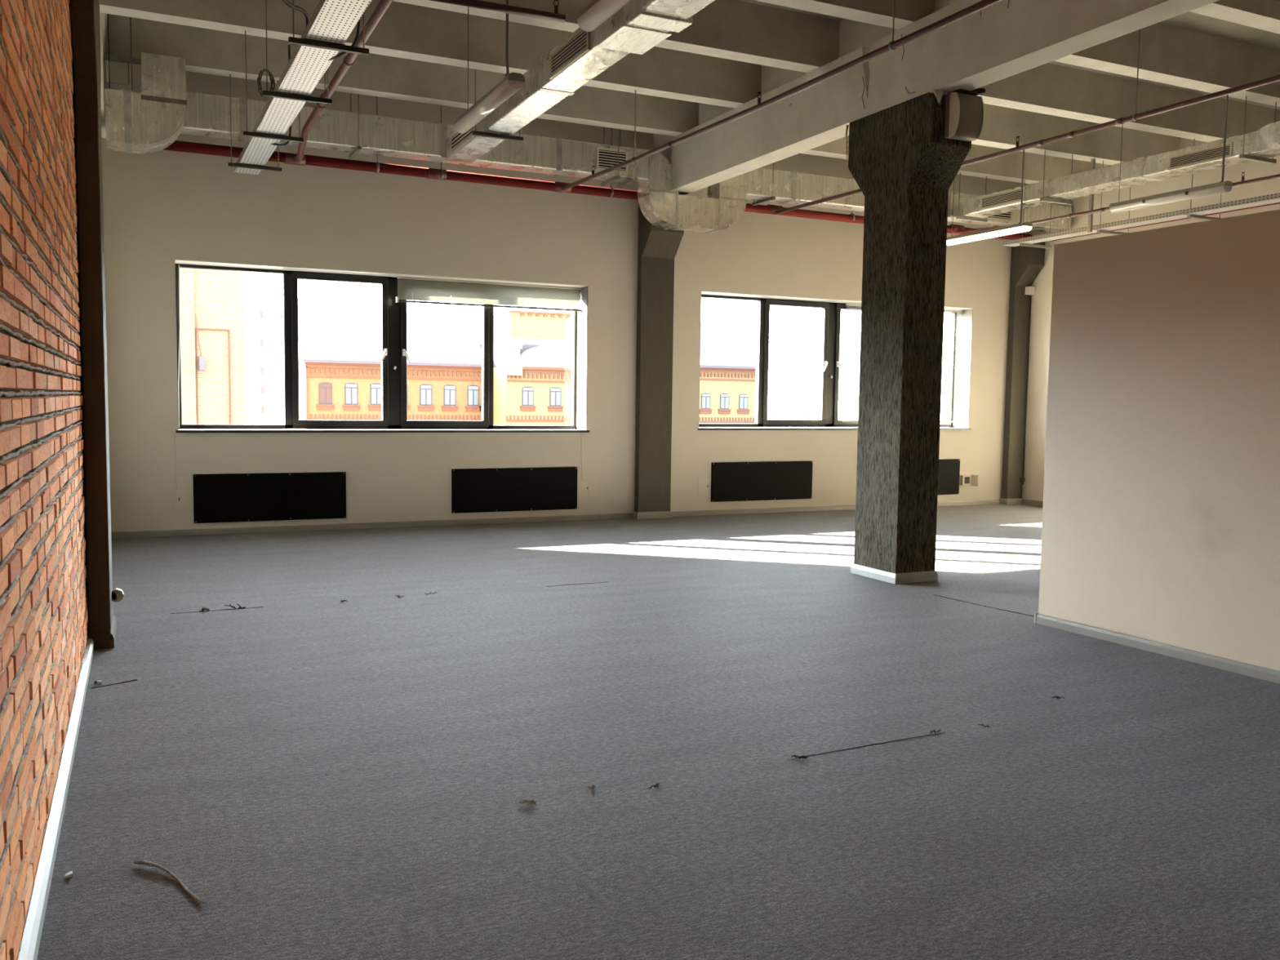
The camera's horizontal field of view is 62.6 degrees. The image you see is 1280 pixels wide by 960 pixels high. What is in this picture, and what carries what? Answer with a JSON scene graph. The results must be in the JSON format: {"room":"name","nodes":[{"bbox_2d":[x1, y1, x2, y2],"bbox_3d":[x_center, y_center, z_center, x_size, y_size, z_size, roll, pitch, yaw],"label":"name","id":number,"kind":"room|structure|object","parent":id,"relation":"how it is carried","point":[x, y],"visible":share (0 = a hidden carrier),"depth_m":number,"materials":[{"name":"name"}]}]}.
{"room":"open-plan office","nodes":[
{"label":"open-plan office","id":0,"kind":"room"},
{"bbox_2d":[0,0,88,959],"bbox_3d":[-0.206,-1.049,-0.684,0.305,5.211,25.100,-1,5,-25],"label":"wall","id":1,"kind":"structure","parent":0,"point":[44,626],"depth_m":3.40,"materials":[{"name":"orange brick"}]},
{"bbox_2d":[17,638,93,959],"bbox_3d":[-2.260,1.122,4.154,0.030,0.070,4.430,-1,5,-25],"label":"baseboard","id":2,"kind":"structure","parent":1,"relation":"attached to","point":[29,947],"depth_m":3.48,"materials":[{"name":"white plastic"}]},
{"bbox_2d":[101,61,1029,532],"bbox_3d":[0.103,-2.131,13.530,13.030,5.200,0.420,-1,5,-25],"label":"wall","id":3,"kind":"structure","parent":0,"point":[162,206],"depth_m":12.28,"materials":[{"name":"beige paint"}]},
{"bbox_2d":[174,490,193,508],"bbox_3d":[-4.822,0.208,11.152,0.182,0.190,0.010,-1,5,-25],"label":"access hatch","id":4,"kind":"object","parent":3,"relation":"attached to","point":[183,500],"visible":1,"depth_m":11.15,"materials":[{"name":"beige plastic"}]},
{"bbox_2d":[192,471,346,523],"bbox_3d":[-4.024,0.185,11.519,1.582,0.521,0.031,-1,5,-25],"label":"radiator cover","id":5,"kind":"object","parent":3,"relation":"attached to","point":[274,496],"visible":1,"depth_m":11.49,"materials":[{"name":"black metal"}]},
{"bbox_2d":[111,513,632,537],"bbox_3d":[-2.778,0.511,12.142,5.930,0.062,0.017,-1,5,-25],"label":"baseboard","id":6,"kind":"structure","parent":3,"relation":"attached to","point":[611,516],"depth_m":11.94,"materials":[{"name":"grey plastic"}]},
{"bbox_2d":[174,258,589,432],"bbox_3d":[-2.828,-1.458,12.179,4.690,1.807,0.454,-1,5,-25],"label":"window","id":7,"kind":"structure","parent":3,"relation":"in","point":[394,357],"depth_m":12.27,"materials":[{"name":"black"}]},
{"bbox_2d":[177,264,180,427],"bbox_3d":[-4.895,-1.425,11.184,0.015,1.731,0.263,-1,5,-17],"label":"window frame","id":8,"kind":"structure","parent":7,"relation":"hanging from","point":[179,264],"depth_m":11.23,"materials":[{"name":"white plastic"}]},
{"bbox_2d":[395,275,581,311],"bbox_3d":[-1.773,-2.216,12.621,2.290,0.307,0.045,-1,5,-25],"label":"blind","id":9,"kind":"object","parent":7,"relation":"attached to","point":[415,290],"visible":1,"depth_m":12.59,"materials":[{"name":"grey fabric"}]},
{"bbox_2d":[451,466,577,513],"bbox_3d":[-1.494,0.115,12.711,1.582,0.521,0.031,-1,5,-25],"label":"radiator cover","id":10,"kind":"object","parent":3,"relation":"attached to","point":[504,489],"visible":1,"depth_m":12.68,"materials":[{"name":"black metal"}]},
{"bbox_2d":[577,480,590,496],"bbox_3d":[-0.704,0.107,13.093,0.182,0.190,0.010,-1,5,-25],"label":"access hatch","id":11,"kind":"object","parent":3,"relation":"attached to","point":[583,486],"visible":1,"depth_m":13.09,"materials":[{"name":"beige plastic"}]},
{"bbox_2d":[697,479,710,493],"bbox_3d":[0.841,0.089,13.823,0.182,0.190,0.010,-1,5,-25],"label":"access hatch","id":12,"kind":"object","parent":3,"relation":"attached to","point":[704,485],"visible":1,"depth_m":13.82,"materials":[{"name":"beige plastic"}]},
{"bbox_2d":[711,461,813,502],"bbox_3d":[1.656,0.014,14.194,1.582,0.521,0.031,-1,5,-25],"label":"radiator cover","id":13,"kind":"object","parent":3,"relation":"attached to","point":[769,480],"visible":1,"depth_m":14.17,"materials":[{"name":"black metal"}]},
{"bbox_2d":[697,290,973,430],"bbox_3d":[2.759,-1.609,14.811,4.605,1.802,0.454,-1,5,-25],"label":"window","id":14,"kind":"structure","parent":3,"relation":"in","point":[959,376],"depth_m":14.90,"materials":[{"name":"black"}]},
{"bbox_2d":[842,415,857,422],"bbox_3d":[2.982,-0.871,14.985,0.255,0.082,0.031,-1,5,-25],"label":"blind","id":15,"kind":"object","parent":14,"relation":"attached to","point":[851,415],"depth_m":14.98,"materials":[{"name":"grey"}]},
{"bbox_2d":[843,390,858,397],"bbox_3d":[2.987,-1.223,14.959,0.251,0.096,0.031,-1,5,-25],"label":"blind","id":16,"kind":"object","parent":14,"relation":"attached to","point":[855,390],"depth_m":14.96,"materials":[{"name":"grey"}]},
{"bbox_2d":[844,344,860,359],"bbox_3d":[3.002,-1.809,14.917,0.249,0.214,0.031,-1,5,-25],"label":"blind","id":17,"kind":"object","parent":14,"relation":"attached to","point":[859,344],"depth_m":14.92,"materials":[{"name":"grey"}]},
{"bbox_2d":[844,324,861,342],"bbox_3d":[3.004,-2.072,14.896,0.260,0.261,0.031,-1,5,-25],"label":"blind","id":18,"kind":"object","parent":14,"relation":"attached to","point":[860,324],"depth_m":14.90,"materials":[{"name":"grey"}]},
{"bbox_2d":[845,302,861,325],"bbox_3d":[3.002,-2.334,14.874,0.256,0.309,0.031,-1,5,-25],"label":"blind","id":19,"kind":"object","parent":14,"relation":"attached to","point":[860,304],"depth_m":14.86,"materials":[{"name":"grey plastic"}]},
{"bbox_2d":[940,414,958,422],"bbox_3d":[4.619,-0.915,15.756,0.329,0.109,0.031,-1,5,-25],"label":"blind","id":20,"kind":"object","parent":14,"relation":"attached to","point":[942,415],"depth_m":15.74,"materials":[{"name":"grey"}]},
{"bbox_2d":[941,380,958,415],"bbox_3d":[4.618,-1.224,15.731,0.331,0.506,0.031,-1,5,-25],"label":"blind","id":21,"kind":"object","parent":14,"relation":"attached to","point":[942,380],"depth_m":15.70,"materials":[{"name":"grey"}]},
{"bbox_2d":[944,309,962,365],"bbox_3d":[4.638,-2.118,15.666,0.329,0.814,0.031,-1,5,-25],"label":"blind","id":22,"kind":"object","parent":14,"relation":"attached to","point":[945,310],"depth_m":15.68,"materials":[{"name":"grey plastic"}]},
{"bbox_2d":[671,499,999,516],"bbox_3d":[2.914,0.386,14.826,5.660,0.062,0.017,-1,5,-25],"label":"baseboard","id":23,"kind":"structure","parent":3,"relation":"attached to","point":[989,501],"depth_m":14.42,"materials":[{"name":"grey plastic"}]},
{"bbox_2d":[937,458,959,494],"bbox_3d":[4.025,-0.034,15.311,1.582,0.521,0.031,-1,5,-25],"label":"radiator cover","id":24,"kind":"object","parent":3,"relation":"attached to","point":[948,475],"visible":0.26,"depth_m":15.55,"materials":[{"name":"black metal"}]},
{"bbox_2d":[960,475,978,486],"bbox_3d":[4.895,0.006,15.685,0.254,0.165,0.117,1,4,4],"label":"box","id":25,"kind":"object","parent":3,"relation":"attached to","point":[972,480],"visible":1,"depth_m":15.66,"materials":[{"name":"beige plastic"}]},
{"bbox_2d":[36,503,1279,959],"bbox_3d":[5.489,1.508,2.279,13.030,0.200,25.800,-1,5,-25],"label":"floor","id":26,"kind":"structure","parent":0,"point":[332,779],"depth_m":4.43,"materials":[{"name":"grey carpet"}]},
{"bbox_2d":[64,871,72,878],"bbox_3d":[-1.776,1.224,3.276,0.023,0.011,0.040,-1,5,-25],"label":"paper scrap","id":27,"kind":"object","parent":26,"relation":"on","point":[69,874],"visible":1,"depth_m":3.27,"materials":[{"name":"white paper"}]},
{"bbox_2d":[70,0,116,649],"bbox_3d":[-3.266,-1.001,6.298,0.148,3.950,1.070,-1,5,-25],"label":"concrete column","id":28,"kind":"structure","parent":26,"relation":"on","point":[84,14],"depth_m":6.06,"materials":[{"name":"brown paint"}]},
{"bbox_2d":[111,588,124,602],"bbox_3d":[-3.243,0.714,6.529,0.083,0.082,0.050,-1,5,-25],"label":"wall socket","id":29,"kind":"object","parent":28,"relation":"attached to","point":[117,594],"visible":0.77,"depth_m":6.51,"materials":[{"name":"beige plastic"}]},
{"bbox_2d":[91,679,137,688],"bbox_3d":[-2.709,1.053,5.433,0.009,0.009,0.229,5,6,41],"label":"thread","id":30,"kind":"object","parent":26,"relation":"on","point":[135,679],"visible":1,"depth_m":5.45,"materials":[{"name":"black fabric"}]},
{"bbox_2d":[133,860,205,903],"bbox_3d":[-1.435,1.228,3.242,0.436,0.020,0.043,4,6,39],"label":"thread","id":31,"kind":"object","parent":26,"relation":"on","point":[138,862],"visible":1,"depth_m":3.29},
{"bbox_2d":[199,607,209,611],"bbox_3d":[-3.012,0.895,7.284,0.068,0.025,0.091,-1,5,-25],"label":"lint","id":32,"kind":"object","parent":26,"relation":"on","point":[202,609],"visible":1,"depth_m":7.27,"materials":[{"name":"grey fabric"}]},
{"bbox_2d":[170,606,263,613],"bbox_3d":[-2.936,0.906,7.323,0.600,0.007,0.010,-1,5,-26],"label":"thread","id":33,"kind":"object","parent":26,"relation":"on","point":[260,606],"visible":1,"depth_m":7.33,"materials":[{"name":"black fabric"}]},
{"bbox_2d":[225,604,245,608],"bbox_3d":[-2.835,0.888,7.403,0.147,0.026,0.061,1,4,8],"label":"lint","id":34,"kind":"object","parent":26,"relation":"on","point":[233,606],"visible":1,"depth_m":7.38,"materials":[{"name":"grey fabric"}]},
{"bbox_2d":[518,799,535,804],"bbox_3d":[-0.417,1.192,3.904,0.058,0.016,0.035,3,5,22],"label":"lint","id":35,"kind":"object","parent":26,"relation":"on","point":[526,800],"visible":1,"depth_m":3.90,"materials":[{"name":"grey fabric"}]},
{"bbox_2d":[546,582,602,586],"bbox_3d":[-0.505,0.846,8.556,0.550,0.005,0.012,-1,5,-26],"label":"thread","id":36,"kind":"object","parent":26,"relation":"on","point":[598,582],"visible":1,"depth_m":8.56,"materials":[{"name":"black fabric"}]},
{"bbox_2d":[587,784,598,790],"bbox_3d":[-0.182,1.183,4.070,0.024,0.015,0.046,4,5,35],"label":"lint","id":37,"kind":"object","parent":26,"relation":"on","point":[593,786],"visible":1,"depth_m":4.06,"materials":[{"name":"grey fabric"}]},
{"bbox_2d":[632,204,684,519],"bbox_3d":[0.235,-1.477,13.199,0.492,3.950,0.384,-1,5,-25],"label":"concrete column","id":38,"kind":"structure","parent":26,"relation":"on","point":[658,247],"depth_m":13.25,"materials":[{"name":"paint"}]},
{"bbox_2d":[791,754,807,758],"bbox_3d":[0.672,1.168,4.445,0.062,0.013,0.029,4,5,35],"label":"lint","id":39,"kind":"object","parent":26,"relation":"on","point":[794,755],"visible":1,"depth_m":4.44,"materials":[{"name":"grey fabric"}]},
{"bbox_2d":[787,732,943,759],"bbox_3d":[1.006,1.165,4.628,0.881,0.004,0.010,-1,5,-27],"label":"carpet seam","id":40,"kind":"object","parent":26,"relation":"on","point":[941,732],"visible":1,"depth_m":4.63,"materials":[{"name":"grey carpet"}]},
{"bbox_2d":[848,92,971,584],"bbox_3d":[2.226,-1.129,8.993,0.452,3.950,1.080,-1,5,-25],"label":"concrete column","id":41,"kind":"structure","parent":26,"relation":"on","point":[901,160],"depth_m":8.79,"materials":[{"name":"grey concrete"}]},
{"bbox_2d":[845,124,848,160],"bbox_3d":[1.820,-2.962,9.263,0.022,0.312,0.030,-1,5,-25],"label":"bead","id":42,"kind":"object","parent":41,"relation":"attached to","point":[847,126],"visible":1,"depth_m":9.25},
{"bbox_2d":[929,88,949,102],"bbox_3d":[2.483,-3.020,8.348,0.420,0.105,0.060,-1,5,-25],"label":"scrap","id":43,"kind":"object","parent":41,"relation":"attached to","point":[938,93],"visible":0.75,"depth_m":8.26,"materials":[{"name":"paint"}]},
{"bbox_2d":[937,92,984,141],"bbox_3d":[2.530,-2.871,8.302,0.324,0.345,0.166,-1,5,-25],"label":"wall speaker","id":44,"kind":"object","parent":41,"relation":"attached to","point":[964,113],"visible":1,"depth_m":8.27,"materials":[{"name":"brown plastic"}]},
{"bbox_2d":[949,88,986,95],"bbox_3d":[2.534,-3.075,8.412,0.280,0.045,0.340,-1,5,-25],"label":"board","id":45,"kind":"object","parent":41,"relation":"on","point":[977,91],"visible":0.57,"depth_m":8.28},
{"bbox_2d":[933,594,1033,616],"bbox_3d":[2.559,0.939,7.887,0.016,0.009,0.962,-2,5,-32],"label":"carpet seam","id":46,"kind":"object","parent":26,"relation":"on","point":[933,594],"visible":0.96,"depth_m":7.84,"materials":[{"name":"grey carpet"}]},
{"bbox_2d":[1000,241,1044,504],"bbox_3d":[5.733,-1.598,15.792,0.332,3.950,0.384,-1,5,-25],"label":"concrete column","id":47,"kind":"structure","parent":26,"relation":"on","point":[1026,262],"depth_m":15.83,"materials":[{"name":"paint"}]},
{"bbox_2d":[1019,295,1031,484],"bbox_3d":[5.826,-1.349,15.903,0.073,2.840,0.037,-1,5,-25],"label":"conduit","id":48,"kind":"object","parent":47,"relation":"attached to","point":[1022,479],"visible":1,"depth_m":15.92,"materials":[{"name":"metal"}]},
{"bbox_2d":[1024,286,1035,294],"bbox_3d":[5.828,-2.830,15.750,0.115,0.115,0.085,-1,5,-25],"label":"junction box","id":49,"kind":"object","parent":47,"relation":"attached to","point":[1028,290],"visible":1,"depth_m":15.72,"materials":[{"name":"white plastic"}]},
{"bbox_2d":[98,0,1279,183],"bbox_3d":[5.553,-3.464,1.910,13.030,0.668,25.820,-1,5,-25],"label":"ceiling","id":50,"kind":"structure","parent":0,"point":[731,51],"depth_m":9.96,"materials":[{"name":"grey concrete"}]},
{"bbox_2d":[99,18,106,137],"bbox_3d":[0.080,-2.685,-0.944,0.063,0.600,24.630,-1,5,-25],"label":"ceiling beam","id":51,"kind":"structure","parent":50,"relation":"attached to","point":[102,56],"depth_m":9.24,"materials":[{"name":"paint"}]},
{"bbox_2d":[104,13,186,153],"bbox_3d":[-4.526,-3.655,9.650,0.670,1.240,0.453,-1,5,-25],"label":"air duct","id":52,"kind":"object","parent":50,"relation":"hanging from","point":[149,121],"visible":0.92,"depth_m":9.51,"materials":[{"name":"metal"}]},
{"bbox_2d":[281,0,309,26],"bbox_3d":[-2.199,-3.202,6.730,0.105,0.800,0.554,1,4,2],"label":"power cable","id":53,"kind":"object","parent":50,"relation":"hanging from","point":[286,2],"visible":0.61,"depth_m":6.73,"materials":[{"name":"black plastic"}]},
{"bbox_2d":[227,0,372,174],"bbox_3d":[-0.724,-2.947,4.130,0.501,0.890,14.507,-1,5,-26],"label":"cable tray","id":54,"kind":"object","parent":50,"relation":"hanging from","point":[331,23],"depth_m":7.53,"materials":[{"name":"silver metal"}]},
{"bbox_2d":[270,44,291,146],"bbox_3d":[-3.194,-3.380,9.292,0.278,0.862,0.043,3,5,23],"label":"power cable","id":55,"kind":"object","parent":54,"relation":"hanging from","point":[289,46],"visible":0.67,"depth_m":9.26,"materials":[{"name":"black plastic"}]},
{"bbox_2d":[328,19,359,61],"bbox_3d":[-1.960,-3.188,6.875,0.491,0.843,0.037,5,6,43],"label":"power cable","id":56,"kind":"object","parent":50,"relation":"hanging from","point":[354,42],"visible":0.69,"depth_m":6.79,"materials":[{"name":"black plastic"}]},
{"bbox_2d":[292,0,565,162],"bbox_3d":[0.177,-3.058,4.311,1.204,0.712,15.275,-1,5,-25],"label":"pipe","id":57,"kind":"object","parent":50,"relation":"hanging from","point":[382,6],"visible":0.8,"depth_m":7.17,"materials":[{"name":"grey metal"}]},
{"bbox_2d":[453,0,524,133],"bbox_3d":[-1.125,-3.189,7.736,0.124,0.965,1.380,-1,5,-25],"label":"tube light","id":58,"kind":"object","parent":50,"relation":"hanging from","point":[513,82],"visible":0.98,"depth_m":7.51,"materials":[{"name":"metal"}]},
{"bbox_2d":[453,79,524,133],"bbox_3d":[-1.131,-2.736,7.770,0.124,0.057,1.356,-1,5,-25],"label":"diffuser","id":59,"kind":"object","parent":58,"relation":"attached to","point":[505,88],"depth_m":7.62,"materials":[{"name":"white plastic"}]},
{"bbox_2d":[128,63,1031,239],"bbox_3d":[0.266,-3.904,12.784,12.020,1.087,0.120,-1,5,-25],"label":"pipe","id":60,"kind":"object","parent":50,"relation":"hanging from","point":[377,167],"visible":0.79,"depth_m":11.75,"materials":[{"name":"red metal"}]},
{"bbox_2d":[446,0,715,163],"bbox_3d":[1.207,-3.295,4.568,0.490,1.030,14.695,-1,5,-25],"label":"air duct","id":61,"kind":"object","parent":50,"relation":"hanging from","point":[638,26],"visible":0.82,"depth_m":8.01,"materials":[{"name":"metal"}]},
{"bbox_2d":[449,125,475,154],"bbox_3d":[-1.781,-3.454,10.565,0.014,0.195,0.880,-1,5,-25],"label":"grille","id":62,"kind":"object","parent":61,"relation":"attached to","point":[459,142],"depth_m":10.65,"materials":[{"name":"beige metal"}]},
{"bbox_2d":[549,28,589,79],"bbox_3d":[-0.538,-3.227,7.939,0.014,0.195,0.790,-1,5,-25],"label":"grille","id":63,"kind":"object","parent":61,"relation":"attached to","point":[575,48],"depth_m":7.93,"materials":[{"name":"beige metal"}]},
{"bbox_2d":[106,81,1071,233],"bbox_3d":[0.544,-3.709,12.532,12.300,1.430,0.480,-1,5,-25],"label":"air duct","id":64,"kind":"object","parent":50,"relation":"hanging from","point":[206,115],"visible":0.66,"depth_m":11.89,"materials":[{"name":"metal"}]},
{"bbox_2d":[596,146,628,173],"bbox_3d":[-0.314,-3.633,11.970,0.385,0.250,0.014,-1,5,-25],"label":"grille","id":65,"kind":"object","parent":64,"relation":"attached to","point":[606,157],"depth_m":11.96,"materials":[{"name":"beige metal"}]},
{"bbox_2d":[977,211,1012,221],"bbox_3d":[4.856,-3.702,14.411,0.620,0.270,0.014,-1,5,-25],"label":"grille","id":66,"kind":"object","parent":64,"relation":"attached to","point":[1007,216],"depth_m":14.47,"materials":[{"name":"beige metal"}]},
{"bbox_2d":[576,0,631,31],"bbox_3d":[-0.007,-2.994,5.374,0.124,0.965,1.380,-1,5,-25],"label":"tube light","id":67,"kind":"object","parent":50,"relation":"hanging from","point":[597,11],"visible":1,"depth_m":5.80,"materials":[{"name":"white plastic"}]},
{"bbox_2d":[561,0,1001,191],"bbox_3d":[2.366,-3.060,5.339,0.059,0.802,15.261,-1,5,-25],"label":"pipe","id":68,"kind":"object","parent":50,"relation":"hanging from","point":[893,45],"visible":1,"depth_m":7.69,"materials":[{"name":"red metal"}]},
{"bbox_2d":[656,0,1219,195],"bbox_3d":[5.569,-2.806,1.644,0.265,0.600,24.630,-1,5,-25],"label":"ceiling beam","id":69,"kind":"structure","parent":50,"relation":"attached to","point":[973,51],"depth_m":8.45,"materials":[{"name":"paint"}]},
{"bbox_2d":[789,0,1009,107],"bbox_3d":[2.030,-3.394,8.806,0.006,0.514,2.854,-1,5,-25],"label":"crack","id":70,"kind":"object","parent":69,"relation":"attached to","point":[1009,0],"depth_m":8.57,"materials":[{"name":"black concrete"}]},
{"bbox_2d":[946,149,1032,245],"bbox_3d":[4.359,-3.531,13.199,0.124,1.000,1.400,-1,5,-25],"label":"tube light","id":71,"kind":"object","parent":50,"relation":"hanging from","point":[1021,227],"visible":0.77,"depth_m":13.03,"materials":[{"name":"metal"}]},
{"bbox_2d":[946,226,1031,245],"bbox_3d":[4.352,-3.061,13.235,0.124,0.057,1.376,-1,5,-25],"label":"diffuser","id":72,"kind":"object","parent":71,"relation":"attached to","point":[1005,230],"depth_m":13.17,"materials":[{"name":"white plastic"}]},
{"bbox_2d":[774,29,1279,214],"bbox_3d":[5.001,-3.138,6.579,0.059,0.762,15.260,-1,5,-25],"label":"pipe","id":73,"kind":"object","parent":50,"relation":"hanging from","point":[1135,117],"visible":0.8,"depth_m":8.80,"materials":[{"name":"red metal"}]},
{"bbox_2d":[1087,158,1095,232],"bbox_3d":[5.606,-3.535,13.079,0.035,0.900,0.040,-1,5,-25],"label":"post","id":74,"kind":"object","parent":50,"relation":"hanging from","point":[1093,160],"visible":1,"depth_m":13.08,"materials":[{"name":"metal"}]},
{"bbox_2d":[955,95,1279,222],"bbox_3d":[6.026,-3.512,10.684,0.510,0.650,7.500,-1,5,-25],"label":"air duct","id":75,"kind":"object","parent":50,"relation":"hanging from","point":[1263,144],"visible":0.94,"depth_m":11.62,"materials":[{"name":"metal"}]},
{"bbox_2d":[979,186,1024,210],"bbox_3d":[4.577,-3.558,13.328,0.014,0.170,0.750,-1,5,-25],"label":"grille","id":76,"kind":"object","parent":75,"relation":"attached to","point":[1007,197],"depth_m":13.33,"materials":[{"name":"beige metal"}]},
{"bbox_2d":[1168,141,1233,170],"bbox_3d":[5.756,-3.327,10.837,0.014,0.150,0.720,-1,5,-25],"label":"grille","id":77,"kind":"object","parent":75,"relation":"attached to","point":[1209,153],"depth_m":10.84,"materials":[{"name":"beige metal"}]},
{"bbox_2d":[957,170,1279,232],"bbox_3d":[7.722,-3.189,7.864,0.054,0.780,15.262,-1,5,-25],"label":"pipe","id":78,"kind":"object","parent":50,"relation":"hanging from","point":[1242,182],"visible":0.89,"depth_m":12.77,"materials":[{"name":"metal"}]},
{"bbox_2d":[1002,137,1279,249],"bbox_3d":[8.328,-3.126,8.261,0.608,0.910,14.250,-1,5,-25],"label":"cable tray","id":79,"kind":"object","parent":50,"relation":"hanging from","point":[1196,212],"visible":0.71,"depth_m":12.54,"materials":[{"name":"silver metal"}]},
{"bbox_2d":[1108,94,1232,213],"bbox_3d":[5.434,-3.343,10.817,0.137,0.985,1.360,-1,5,-25],"label":"tube light","id":80,"kind":"object","parent":50,"relation":"hanging from","point":[1221,187],"visible":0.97,"depth_m":10.68,"materials":[{"name":"metal"}]},
{"bbox_2d":[1109,185,1231,213],"bbox_3d":[5.434,-2.880,10.855,0.124,0.057,1.336,-1,5,-25],"label":"diffuser","id":81,"kind":"object","parent":80,"relation":"attached to","point":[1206,190],"depth_m":10.78,"materials":[{"name":"white plastic"}]},
{"bbox_2d":[1022,137,1279,501],"bbox_3d":[11.303,-1.307,4.743,0.300,5.200,25.100,-1,5,-25],"label":"wall","id":82,"kind":"structure","parent":0,"point":[1033,486],"depth_m":14.77,"materials":[{"name":"beige paint"}]},
{"bbox_2d":[1022,498,1043,506],"bbox_3d":[11.156,1.256,4.802,0.017,0.075,24.950,-1,5,-25],"label":"baseboard","id":83,"kind":"structure","parent":82,"relation":"attached to","point":[1030,502],"depth_m":15.85,"materials":[{"name":"grey plastic"}]},
{"bbox_2d":[1050,202,1279,241],"bbox_3d":[9.260,-2.941,8.578,0.044,0.062,15.200,-1,5,-25],"label":"pipe","id":84,"kind":"object","parent":82,"relation":"attached to","point":[1276,202],"visible":0.22,"depth_m":13.51,"materials":[{"name":"metal"}]},
{"bbox_2d":[1035,208,1279,684],"bbox_3d":[6.918,0.379,-0.949,0.137,2.580,18.338,-1,5,-27],"label":"wall","id":85,"kind":"structure","parent":0,"point":[1161,508],"depth_m":6.35,"materials":[{"name":"paint"}]},
{"bbox_2d":[1033,612,1037,622],"bbox_3d":[2.738,0.953,7.289,0.019,0.070,0.012,-1,5,-25],"label":"end cap","id":86,"kind":"object","parent":85,"relation":"attached to","point":[1035,613],"visible":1,"depth_m":7.29,"materials":[{"name":"white plastic"}]},
{"label":"outside","id":87,"kind":"structure","parent":0,"visible":0},
{"bbox_3d":[-25.926,0.230,172.249,400.000,0.300,307.400,-1,5,-25],"label":"ground","id":88,"kind":"structure","parent":87,"visible":0},
{"bbox_2d":[178,267,245,429],"bbox_3d":[-49.712,-0.255,27.261,73.350,22.000,12.400,-1,5,-25],"label":"building","id":89,"kind":"structure","parent":88,"relation":"on","point":[212,329],"depth_m":36.91,"materials":[{"name":"beige brick"}]},
{"bbox_2d":[198,356,204,370],"bbox_3d":[-15.204,-4.045,36.570,0.190,0.460,0.300,-1,5,-25],"label":"vent","id":90,"kind":"object","parent":89,"relation":"attached to","point":[201,359],"depth_m":36.44,"materials":[{"name":"grey metal"}]},
{"bbox_2d":[244,294,306,429],"bbox_3d":[-41.311,-8.075,118.421,6.400,24.000,10.070,-1,5,-25],"label":"building","id":91,"kind":"structure","parent":88,"relation":"on","point":[263,315],"depth_m":112.98,"materials":[{"name":"grey"}]},
{"bbox_2d":[279,306,488,429],"bbox_3d":[-20.991,-3.538,86.211,14.520,20.400,14.750,-1,5,-25],"label":"brick building","id":92,"kind":"structure","parent":88,"relation":"on","point":[340,350],"depth_m":80.51,"materials":[{"name":"orange"}]},
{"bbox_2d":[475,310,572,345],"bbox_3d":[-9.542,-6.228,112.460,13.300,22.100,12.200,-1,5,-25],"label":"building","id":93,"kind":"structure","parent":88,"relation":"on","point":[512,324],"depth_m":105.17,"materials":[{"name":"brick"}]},
{"bbox_2d":[480,337,571,429],"bbox_3d":[-9.124,-2.324,86.254,7.950,18.300,12.380,-1,5,-25],"label":"brick building","id":94,"kind":"structure","parent":88,"relation":"on","point":[532,378],"depth_m":80.16,"materials":[{"name":"orange"}]},
{"bbox_2d":[698,321,755,423],"bbox_3d":[2.321,-4.275,97.185,11.750,20.850,14.750,-1,5,-25],"label":"brick building","id":95,"kind":"structure","parent":88,"relation":"on","point":[727,375],"depth_m":92.15,"materials":[{"name":"orange"}]},
{"bbox_2d":[781,404,811,427],"bbox_3d":[10.601,1.515,71.952,2.410,13.383,1.250,-1,5,-25],"label":"bare tree","id":96,"kind":"object","parent":88,"relation":"on","point":[794,414],"visible":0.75,"depth_m":71.35,"materials":[{"name":"grey plant"}]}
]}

